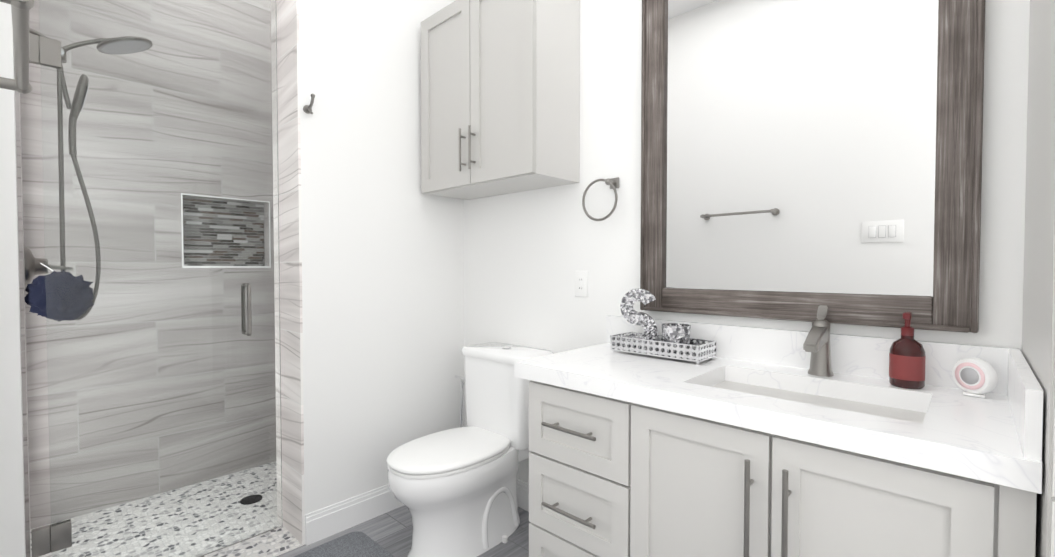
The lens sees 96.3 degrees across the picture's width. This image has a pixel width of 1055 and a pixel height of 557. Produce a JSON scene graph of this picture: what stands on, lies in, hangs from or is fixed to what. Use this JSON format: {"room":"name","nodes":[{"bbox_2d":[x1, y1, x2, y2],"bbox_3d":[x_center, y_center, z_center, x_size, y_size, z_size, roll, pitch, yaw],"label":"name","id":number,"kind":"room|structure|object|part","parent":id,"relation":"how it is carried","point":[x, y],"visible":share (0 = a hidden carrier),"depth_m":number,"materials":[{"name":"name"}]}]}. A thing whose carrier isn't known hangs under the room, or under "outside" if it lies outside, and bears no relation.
{"room":"bathroom","nodes":[
{"label":"bathroom","id":0,"kind":"room"},
{"bbox_2d":[0,2,25,556],"bbox_3d":[-2.083,-0.395,1.762,1.300,3.100,0.250,1,2,43],"label":"wall","id":1,"kind":"structure","parent":0,"point":[12,523],"depth_m":1.40,"materials":[{"name":"white paint"}]},
{"bbox_2d":[14,62,30,556],"bbox_3d":[-1.980,-0.397,1.843,0.800,3.100,0.010,1,2,43],"label":"wall tile","id":2,"kind":"structure","parent":1,"relation":"attached to","point":[22,320],"depth_m":1.58,"materials":[{"name":"grey tile"}]},
{"bbox_2d":[24,246,73,286],"bbox_3d":[-1.906,-0.048,1.885,0.160,0.160,0.138,1,2,43],"label":"shower valve","id":3,"kind":"object","parent":2,"relation":"attached to","point":[34,267],"visible":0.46,"depth_m":1.83,"materials":[{"name":"silver metal"}]},
{"bbox_3d":[-1.931,-0.047,1.858,0.160,0.160,0.064,1,2,43],"label":"shower valve plate","id":4,"kind":"part","parent":3,"relation":"part of","materials":[{"name":"silver metal"}]},
{"bbox_2d":[24,263,93,321],"bbox_3d":[-1.798,0.053,1.820,0.194,0.227,0.193,1,2,43],"label":"loofah","id":5,"kind":"object","parent":3,"relation":"hanging from","point":[35,298],"visible":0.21,"depth_m":1.77,"materials":[{"name":"navy blue plastic mesh"}]},
{"bbox_3d":[-1.886,-0.044,1.906,0.024,0.027,0.080,1,2,43],"label":"shower valve lever","id":6,"kind":"part","parent":3,"relation":"part of","materials":[{"name":"silver metal"}]},
{"bbox_2d":[29,28,152,319],"bbox_3d":[-1.814,-0.435,1.974,0.200,1.223,0.407,1,2,43],"label":"shower head","id":7,"kind":"object","parent":2,"relation":"attached to","point":[109,47],"depth_m":1.93},
{"bbox_3d":[-1.913,-0.944,1.857,0.018,0.065,0.104,1,2,43],"label":"arm","id":8,"kind":"part","parent":7,"relation":"part of"},
{"bbox_3d":[-1.854,-0.584,1.928,0.023,0.162,0.027,1,2,43],"label":"hand handle","id":9,"kind":"part","parent":7,"relation":"part of","materials":[{"name":"silver metal"}]},
{"bbox_3d":[-1.818,-0.968,1.957,0.017,0.109,0.168,1,2,43],"label":"arm","id":10,"kind":"part","parent":7,"relation":"part of"},
{"bbox_2d":[29,33,39,64],"bbox_3d":[-1.645,-0.761,1.561,0.026,0.090,0.044,1,2,43],"label":"hinge","id":11,"kind":"object","parent":1,"relation":"attached to","point":[33,49],"depth_m":1.56,"materials":[{"name":"silver metal"}]},
{"bbox_2d":[31,525,50,556],"bbox_3d":[-1.645,0.889,1.598,0.026,0.090,0.044,1,2,43],"label":"hinge","id":12,"kind":"object","parent":1,"relation":"attached to","point":[41,543],"depth_m":1.59,"materials":[{"name":"silver metal"}]},
{"bbox_2d":[39,0,282,556],"bbox_3d":[-1.375,-0.080,1.864,0.010,2.435,0.740,1,2,43],"label":"shower door","id":13,"kind":"structure","parent":12,"relation":"attached to","point":[196,360],"depth_m":1.84,"materials":[{"name":"clear glass"}]},
{"bbox_2d":[39,36,60,67],"bbox_3d":[-1.605,-0.761,1.590,0.008,0.090,0.052,1,2,43],"label":"hinge plate","id":14,"kind":"object","parent":13,"relation":"attached to","point":[49,52],"visible":1,"depth_m":1.59,"materials":[{"name":"silver metal"}]},
{"bbox_2d":[50,521,71,552],"bbox_3d":[-1.605,0.888,1.627,0.008,0.090,0.052,1,2,43],"label":"hinge plate","id":15,"kind":"object","parent":13,"relation":"attached to","point":[60,536],"visible":1,"depth_m":1.62,"materials":[{"name":"silver metal"}]},
{"bbox_2d":[241,283,245,334],"bbox_3d":[-1.233,0.133,2.058,0.042,0.226,0.016,1,2,43],"label":"door pull","id":16,"kind":"object","parent":13,"relation":"attached to","point":[243,323],"depth_m":2.06,"materials":[{"name":"silver metal"}]},
{"bbox_2d":[244,283,251,335],"bbox_3d":[-1.194,0.134,2.021,0.042,0.226,0.016,1,2,43],"label":"door pull","id":17,"kind":"object","parent":13,"relation":"attached to","point":[249,323],"visible":1,"depth_m":2.01,"materials":[{"name":"silver metal"}]},
{"bbox_2d":[31,461,304,556],"bbox_3d":[-1.316,1.190,2.414,1.030,0.102,1.700,1,2,43],"label":"pebbles","id":18,"kind":"object","parent":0,"point":[278,541],"depth_m":2.19,"materials":[{"name":"stone"}]},
{"bbox_2d":[240,494,261,504],"bbox_3d":[-1.419,1.135,2.427,0.100,0.004,0.100,1,2,43],"label":"shower drain","id":19,"kind":"object","parent":18,"relation":"on","point":[248,499],"depth_m":2.42,"materials":[{"name":"grey metal"}]},
{"bbox_2d":[299,0,463,514],"bbox_3d":[-0.764,-0.410,2.423,0.290,3.100,0.878,1,2,43],"label":"wall","id":20,"kind":"structure","parent":0,"point":[383,289],"depth_m":2.23,"materials":[{"name":"white paint"}]},
{"bbox_2d":[271,0,304,545],"bbox_3d":[-1.073,-0.403,2.103,0.300,3.100,0.010,1,2,43],"label":"tiled wall","id":21,"kind":"structure","parent":20,"relation":"attached to","point":[289,257],"depth_m":2.09,"materials":[{"name":"grey tile"}]},
{"bbox_2d":[303,94,314,113],"bbox_3d":[-0.915,-0.731,1.992,0.070,0.083,0.034,1,2,43],"label":"robe hook","id":22,"kind":"object","parent":20,"relation":"attached to","point":[307,109],"visible":1,"depth_m":1.99,"materials":[{"name":"silver metal"}]},
{"bbox_3d":[-0.914,-0.738,1.991,0.060,0.048,0.012,1,2,43],"label":"arm","id":23,"kind":"part","parent":22,"relation":"part of"},
{"bbox_2d":[305,484,403,545],"bbox_3d":[-0.653,1.077,2.352,0.014,0.130,0.876,1,2,43],"label":"baseboard","id":24,"kind":"structure","parent":20,"relation":"attached to","point":[328,521],"depth_m":2.17,"materials":[{"name":"white wood"}]},
{"bbox_2d":[277,505,530,556],"bbox_3d":[0.151,1.223,0.960,3.100,0.100,2.100,1,2,43],"label":"floor","id":25,"kind":"structure","parent":0,"point":[391,532],"depth_m":2.10,"materials":[{"name":"grey tile"}]},
{"bbox_2d":[294,531,393,556],"bbox_3d":[-0.842,1.150,1.676,0.540,0.012,0.790,1,2,43],"label":"bath mat","id":26,"kind":"object","parent":25,"relation":"on","point":[357,544],"visible":1,"depth_m":1.99,"materials":[{"name":"grey fabric"}]},
{"bbox_2d":[455,375,464,426],"bbox_3d":[-0.349,0.827,2.497,0.128,0.622,0.128,1,2,43],"label":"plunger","id":27,"kind":"object","parent":25,"relation":"on","point":[461,378],"visible":0.12,"depth_m":2.49,"materials":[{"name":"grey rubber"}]},
{"bbox_3d":[-0.349,0.524,2.490,0.095,0.015,0.015,1,2,43],"label":"handle","id":28,"kind":"part","parent":27,"relation":"part of","materials":[{"name":"silver metal"}]},
{"bbox_2d":[386,342,553,556],"bbox_3d":[-0.268,0.739,2.078,0.432,0.817,0.725,1,2,43],"label":"toilet","id":29,"kind":"object","parent":25,"relation":"on","point":[454,490],"visible":0.96,"depth_m":2.00,"materials":[{"name":"white ceramic"}]},
{"bbox_3d":[-0.325,0.742,2.018,0.374,0.014,0.554,1,2,43],"label":"seat","id":30,"kind":"part","parent":29,"relation":"part of","materials":[{"name":"white plastic"}]},
{"bbox_3d":[-0.324,0.721,2.019,0.380,0.024,0.563,1,2,43],"label":"lid","id":31,"kind":"part","parent":29,"relation":"part of","materials":[{"name":"white plastic"}]},
{"bbox_3d":[-0.289,0.949,2.061,0.372,0.398,0.656,1,2,43],"label":"bowl","id":32,"kind":"part","parent":29,"relation":"part of","materials":[{"name":"white ceramic"}]},
{"bbox_3d":[-0.099,0.561,2.253,0.410,0.375,0.218,1,2,43],"label":"tank","id":33,"kind":"part","parent":29,"relation":"part of","materials":[{"name":"white ceramic"}]},
{"bbox_3d":[-0.101,0.353,2.247,0.432,0.038,0.237,1,2,43],"label":"tank lid","id":34,"kind":"part","parent":29,"relation":"part of","materials":[{"name":"white ceramic"}]},
{"bbox_2d":[514,305,1042,556],"bbox_3d":[0.581,0.622,1.379,1.200,1.083,0.575,1,2,43],"label":"bathroom vanity","id":35,"kind":"object","parent":25,"relation":"on","point":[818,439],"visible":1,"depth_m":1.17,"materials":[{"name":"grey"}]},
{"bbox_3d":[0.149,0.937,1.464,0.380,0.225,0.020,1,2,43],"label":"drawer","id":36,"kind":"part","parent":35,"relation":"part of","materials":[{"name":"grey wood"}]},
{"bbox_3d":[0.129,0.714,1.438,0.200,0.012,0.038,1,2,43],"label":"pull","id":37,"kind":"part","parent":35,"relation":"part of","materials":[{"name":"silver metal"}]},
{"bbox_3d":[0.129,0.459,1.432,0.200,0.012,0.038,1,2,43],"label":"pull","id":38,"kind":"part","parent":35,"relation":"part of","materials":[{"name":"silver metal"}]},
{"bbox_3d":[0.149,0.701,1.459,0.380,0.232,0.020,1,2,43],"label":"drawer","id":39,"kind":"part","parent":35,"relation":"part of","materials":[{"name":"grey wood"}]},
{"bbox_3d":[0.149,0.462,1.454,0.380,0.230,0.020,1,2,43],"label":"drawer","id":40,"kind":"part","parent":35,"relation":"part of","materials":[{"name":"grey wood"}]},
{"bbox_3d":[0.422,0.704,1.201,0.354,0.703,0.020,1,2,43],"label":"door","id":41,"kind":"part","parent":35,"relation":"part of","materials":[{"name":"grey wood"}]},
{"bbox_3d":[0.505,0.570,1.080,0.012,0.320,0.038,1,2,43],"label":"pull door","id":42,"kind":"part","parent":35,"relation":"part of","materials":[{"name":"silver metal"}]},
{"bbox_2d":[514,343,1041,493],"bbox_3d":[0.585,0.308,1.377,1.200,0.050,0.562,1,2,43],"label":"countertop","id":43,"kind":"structure","parent":35,"relation":"on","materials":[{"name":"stone"}]},
{"bbox_2d":[610,332,716,363],"bbox_3d":[0.480,0.244,1.694,0.342,0.062,0.142,1,2,43],"label":"tray","id":44,"kind":"object","parent":43,"relation":"on","point":[698,354],"visible":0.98,"depth_m":1.63,"materials":[{"name":"silver metal"}]},
{"bbox_2d":[620,288,657,348],"bbox_3d":[0.413,0.148,1.755,0.134,0.222,0.045,0,1,11],"label":"ornament","id":45,"kind":"object","parent":44,"relation":"on","point":[631,315],"visible":0.88,"depth_m":1.73,"materials":[{"name":"silver metal"}]},
{"bbox_2d":[661,323,690,354],"bbox_3d":[0.520,0.212,1.655,0.097,0.100,0.100,1,2,43],"label":"candle holder","id":46,"kind":"object","parent":44,"relation":"on","point":[676,332],"visible":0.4,"depth_m":1.62,"materials":[{"name":"silver glass"}]},
{"bbox_2d":[803,305,833,376],"bbox_3d":[0.835,0.182,1.362,0.066,0.203,0.158,1,2,43],"label":"faucet","id":47,"kind":"object","parent":43,"relation":"on","point":[817,342],"depth_m":1.37,"materials":[{"name":"silver metal"}]},
{"bbox_2d":[889,312,925,388],"bbox_3d":[1.005,0.187,1.251,0.075,0.196,0.075,1,2,43],"label":"soap bottle","id":48,"kind":"object","parent":43,"relation":"on","point":[907,358],"visible":1,"depth_m":1.23,"materials":[{"name":"red glass"}]},
{"bbox_2d":[952,358,997,397],"bbox_3d":[1.100,0.241,1.163,0.082,0.092,0.069,1,2,43],"label":"air freshener","id":49,"kind":"object","parent":43,"relation":"on","point":[975,377],"visible":1,"depth_m":1.15,"materials":[{"name":"white plastic"}]},
{"bbox_3d":[0.562,0.571,1.026,0.012,0.320,0.038,1,2,43],"label":"pull door","id":50,"kind":"part","parent":35,"relation":"part of","materials":[{"name":"silver metal"}]},
{"bbox_3d":[0.685,0.710,0.953,0.354,0.703,0.020,1,2,43],"label":"door","id":51,"kind":"part","parent":35,"relation":"part of","materials":[{"name":"grey wood"}]},
{"bbox_2d":[1022,0,1054,556],"bbox_3d":[1.229,-0.047,0.723,0.616,2.450,0.617,1,2,43],"label":"wall","id":52,"kind":"structure","parent":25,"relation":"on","point":[1038,336],"depth_m":0.84,"materials":[{"name":"white paint"}]},
{"bbox_3d":[1.024,0.710,0.522,0.610,0.735,0.020,1,2,43],"label":"door","id":53,"kind":"part","parent":52,"relation":"part of","materials":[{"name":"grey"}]},
{"bbox_3d":[1.024,0.184,0.511,0.610,0.302,0.020,1,2,43],"label":"door","id":54,"kind":"part","parent":52,"relation":"part of","materials":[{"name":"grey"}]},
{"bbox_2d":[464,0,1029,483],"bbox_3d":[0.348,-0.402,2.079,4.400,3.100,0.150,1,2,43],"label":"wall","id":55,"kind":"structure","parent":0,"point":[528,254],"depth_m":1.98,"materials":[{"name":"white paint"}]},
{"bbox_2d":[20,0,275,528],"bbox_3d":[-1.723,-0.418,2.762,0.090,3.100,1.700,1,2,43],"label":"wall tile","id":56,"kind":"structure","parent":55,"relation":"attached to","point":[35,220],"depth_m":2.44,"materials":[{"name":"grey tile"}]},
{"bbox_2d":[181,194,183,266],"bbox_3d":[-1.863,-0.258,2.551,0.005,0.390,0.006,1,2,43],"label":"trim","id":57,"kind":"structure","parent":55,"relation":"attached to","point":[182,228],"depth_m":2.55,"materials":[{"name":"white metal"}]},
{"bbox_2d":[181,193,269,202],"bbox_3d":[-1.714,-0.459,2.705,0.005,0.006,0.442,1,2,43],"label":"trim","id":58,"kind":"structure","parent":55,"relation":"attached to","point":[224,197],"depth_m":2.69,"materials":[{"name":"white metal"}]},
{"bbox_2d":[182,267,270,267],"bbox_3d":[-1.714,-0.064,2.714,0.005,0.006,0.442,1,2,43],"label":"trim","id":59,"kind":"structure","parent":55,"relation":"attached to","point":[226,267],"depth_m":2.70,"materials":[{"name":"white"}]},
{"bbox_2d":[184,266,269,266],"bbox_3d":[-1.747,-0.070,2.745,0.090,0.006,0.430,1,2,43],"label":"trim","id":60,"kind":"structure","parent":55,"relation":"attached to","point":[226,266],"depth_m":2.70,"materials":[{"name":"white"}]},
{"bbox_2d":[269,203,270,266],"bbox_3d":[-1.564,-0.265,2.868,0.005,0.390,0.006,1,2,43],"label":"trim","id":61,"kind":"structure","parent":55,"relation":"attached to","point":[270,239],"depth_m":2.87,"materials":[{"name":"white metal"}]},
{"bbox_2d":[462,380,464,419],"bbox_3d":[-0.283,0.758,2.539,0.243,0.406,0.083,1,2,43],"label":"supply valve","id":62,"kind":"object","parent":55,"relation":"attached to","point":[463,381],"visible":0.27,"depth_m":2.59,"materials":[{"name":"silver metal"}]},
{"bbox_2d":[421,0,579,199],"bbox_3d":[-0.168,-0.856,2.215,0.770,0.860,0.340,1,2,43],"label":"upper cabinet","id":63,"kind":"object","parent":55,"relation":"attached to","point":[500,97],"visible":1,"depth_m":2.04,"materials":[{"name":"grey wood"}]},
{"bbox_3d":[-0.391,-0.857,2.258,0.381,0.854,0.020,1,2,43],"label":"door","id":64,"kind":"part","parent":63,"relation":"part of","materials":[{"name":"grey wood"}]},
{"bbox_3d":[-0.295,-0.579,2.134,0.012,0.190,0.038,1,2,43],"label":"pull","id":65,"kind":"part","parent":63,"relation":"part of","materials":[{"name":"silver metal"}]},
{"bbox_3d":[-0.246,-0.578,2.088,0.012,0.190,0.038,1,2,43],"label":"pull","id":66,"kind":"part","parent":63,"relation":"part of","materials":[{"name":"silver metal"}]},
{"bbox_3d":[-0.111,-0.851,1.993,0.380,0.854,0.020,1,2,43],"label":"door","id":67,"kind":"part","parent":63,"relation":"part of","materials":[{"name":"grey wood"}]},
{"bbox_2d":[517,479,528,511],"bbox_3d":[-0.001,1.077,2.329,0.995,0.130,0.014,1,2,43],"label":"baseboard","id":68,"kind":"structure","parent":55,"relation":"attached to","point":[523,494],"depth_m":2.34,"materials":[{"name":"white wood"}]},
{"bbox_2d":[575,271,587,296],"bbox_3d":[0.237,0.024,2.083,0.070,0.114,0.008,1,2,43],"label":"electrical outlet","id":69,"kind":"object","parent":55,"relation":"attached to","point":[581,283],"visible":1,"depth_m":2.08,"materials":[{"name":"white plastic"}]},
{"bbox_2d":[582,177,618,220],"bbox_3d":[0.310,-0.327,1.967,0.175,0.179,0.064,1,2,43],"label":"towel ring","id":70,"kind":"object","parent":55,"relation":"attached to","point":[613,183],"visible":1,"depth_m":1.94,"materials":[{"name":"silver metal"}]},
{"bbox_2d":[640,0,985,332],"bbox_3d":[0.799,-0.535,1.515,0.957,1.332,0.040,1,2,43],"label":"mirror","id":71,"kind":"object","parent":55,"relation":"attached to","point":[802,160],"visible":0.98,"depth_m":1.45,"materials":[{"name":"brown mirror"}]},
{"bbox_3d":[0.486,-0.541,1.816,0.088,1.330,0.032,1,2,43],"label":"frame","id":72,"kind":"part","parent":71,"relation":"part of","materials":[{"name":"brown wood"}]},
{"bbox_3d":[0.801,0.086,1.532,0.779,0.088,0.032,1,2,43],"label":"frame","id":73,"kind":"part","parent":71,"relation":"part of","materials":[{"name":"brown wood"}]},
{"bbox_3d":[1.117,-0.528,1.220,0.088,1.330,0.032,1,2,43],"label":"frame","id":74,"kind":"part","parent":71,"relation":"part of","materials":[{"name":"brown wood"}]},
{"bbox_2d":[606,315,1019,394],"bbox_3d":[0.771,0.222,1.572,1.200,0.115,0.019,1,2,43],"label":"backsplash","id":75,"kind":"structure","parent":55,"relation":"attached to","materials":[{"name":"stone"}]},
{"bbox_3d":[-0.505,-0.361,0.230,3.100,3.100,0.190,1,2,43],"label":"wall","id":76,"kind":"structure","parent":0,"visible":0},
{"bbox_2d":[0,0,34,93],"bbox_3d":[-0.887,-0.388,0.786,0.508,0.048,0.090,1,2,43],"label":"towel rail","id":77,"kind":"object","parent":76,"relation":"attached to","point":[20,10],"visible":1,"depth_m":0.78,"materials":[{"name":"silver metal"}]},
{"bbox_3d":[-0.725,-0.385,0.623,0.022,0.022,0.076,1,2,43],"label":"post","id":78,"kind":"part","parent":77,"relation":"part of","materials":[{"name":"silver metal"}]},
{"bbox_3d":[-1.059,-0.392,0.939,0.022,0.022,0.076,1,2,43],"label":"post","id":79,"kind":"part","parent":77,"relation":"part of","materials":[{"name":"silver metal"}]},
{"bbox_3d":[-1.857,-0.419,2.820,0.175,3.100,2.100,1,2,43],"label":"wall","id":80,"kind":"structure","parent":0,"visible":0},
{"bbox_2d":[183,197,264,265],"bbox_3d":[-1.780,-0.263,2.772,0.009,0.390,0.430,1,2,43],"label":"wall niche","id":81,"kind":"object","parent":80,"relation":"attached to","point":[250,230],"depth_m":2.76,"materials":[{"name":"tile"}]}
]}

